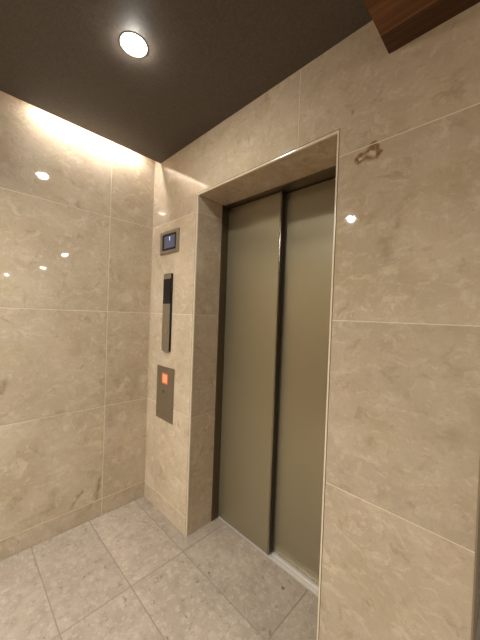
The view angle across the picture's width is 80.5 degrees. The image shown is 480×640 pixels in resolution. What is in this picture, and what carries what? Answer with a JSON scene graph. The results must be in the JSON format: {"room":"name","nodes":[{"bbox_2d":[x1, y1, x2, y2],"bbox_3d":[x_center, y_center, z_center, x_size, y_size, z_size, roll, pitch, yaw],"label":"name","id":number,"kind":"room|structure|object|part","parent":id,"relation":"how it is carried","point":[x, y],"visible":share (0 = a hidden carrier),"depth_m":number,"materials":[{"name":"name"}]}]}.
{"room":"elevator lobby","nodes":[
{"label":"elevator lobby","id":0,"kind":"room"},
{"bbox_2d":[0,91,154,560],"bbox_3d":[-2.196,-0.002,0.714,0.120,2.840,4.420,3,1,44],"label":"wall","id":1,"kind":"structure","parent":0,"point":[77,204],"depth_m":1.77,"materials":[{"name":"beige stone"}]},
{"bbox_2d":[0,0,371,162],"bbox_3d":[-1.480,-1.162,0.022,1.609,0.018,4.200,3,1,44],"label":"ceiling","id":2,"kind":"structure","parent":0,"point":[205,61],"depth_m":1.21,"materials":[{"name":"black paint"}]},
{"bbox_2d":[119,31,147,57],"bbox_3d":[-0.436,-1.147,1.167,0.112,0.070,0.112,3,1,44],"label":"recessed light","id":3,"kind":"object","parent":2,"relation":"in","point":[133,44],"visible":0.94,"depth_m":1.16,"materials":[{"name":"beige"}]},
{"bbox_2d":[0,496,479,639],"bbox_3d":[1.724,1.564,-2.063,9.712,0.120,6.000,3,1,44],"label":"floor","id":4,"kind":"structure","parent":0,"point":[127,572],"depth_m":1.46,"materials":[{"name":"grey tile"}]},
{"bbox_2d":[144,2,479,639],"bbox_3d":[0.081,0.070,1.563,1.940,2.840,0.225,3,1,44],"label":"wall","id":5,"kind":"structure","parent":0,"point":[403,457],"depth_m":1.01,"materials":[{"name":"beige stone"}]},
{"bbox_2d":[156,365,174,424],"bbox_3d":[-0.529,0.517,1.992,0.224,0.376,0.006,3,1,44],"label":"panel","id":6,"kind":"object","parent":5,"relation":"attached to","point":[165,375],"visible":1,"depth_m":1.98,"materials":[{"name":"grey metal"}]},
{"bbox_2d":[161,273,172,351],"bbox_3d":[-0.508,-0.053,1.972,0.097,0.542,0.022,3,1,44],"label":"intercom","id":7,"kind":"object","parent":5,"relation":"attached to","point":[168,277],"visible":1,"depth_m":1.96,"materials":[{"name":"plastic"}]},
{"bbox_2d":[160,227,179,254],"bbox_3d":[-0.493,-0.545,1.978,0.240,0.157,0.008,3,1,44],"label":"indicator","id":8,"kind":"object","parent":5,"relation":"attached to","point":[169,240],"visible":1,"depth_m":1.97,"materials":[{"name":"metal"}]},
{"bbox_2d":[185,129,339,639],"bbox_3d":[0.026,0.309,1.460,0.930,2.161,0.010,3,1,44],"label":"trim","id":9,"kind":"structure","parent":5,"relation":"attached to","point":[336,132],"depth_m":1.16,"materials":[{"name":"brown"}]},
{"bbox_2d":[471,462,479,639],"bbox_3d":[0.725,0.252,0.840,0.004,2.345,0.104,3,1,44],"label":"trim","id":10,"kind":"structure","parent":5,"relation":"attached to","point":[477,544],"depth_m":0.81,"materials":[{"name":"grey metal"}]},
{"bbox_2d":[363,0,479,53],"bbox_3d":[2.341,-0.893,-2.616,7.653,0.162,5.800,3,1,44],"label":"ceiling","id":11,"kind":"structure","parent":0,"point":[398,23],"depth_m":0.87,"materials":[{"name":"red wood"}]},
{"bbox_3d":[0.223,0.074,1.631,1.134,2.840,0.320,3,1,44],"label":"wall","id":12,"kind":"structure","parent":0,"visible":0},
{"bbox_2d":[211,166,335,596],"bbox_3d":[0.240,0.315,1.650,1.108,2.200,0.166,3,1,44],"label":"door","id":13,"kind":"structure","parent":12,"relation":"in","point":[277,242],"depth_m":1.67,"materials":[{"name":"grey metal"}]},
{"bbox_3d":[0.037,0.308,1.842,0.503,2.128,0.040,3,1,44],"label":"panel","id":14,"kind":"part","parent":13,"relation":"part of","materials":[{"name":"brown metal"}]},
{"bbox_3d":[0.209,1.401,1.697,1.038,0.026,0.108,3,1,44],"label":"sill","id":15,"kind":"part","parent":13,"relation":"part of","materials":[{"name":"metal"}]},
{"bbox_3d":[0.418,0.327,1.534,0.580,2.128,0.037,3,1,44],"label":"panel","id":16,"kind":"part","parent":13,"relation":"part of","materials":[{"name":"brown metal"}]}
]}

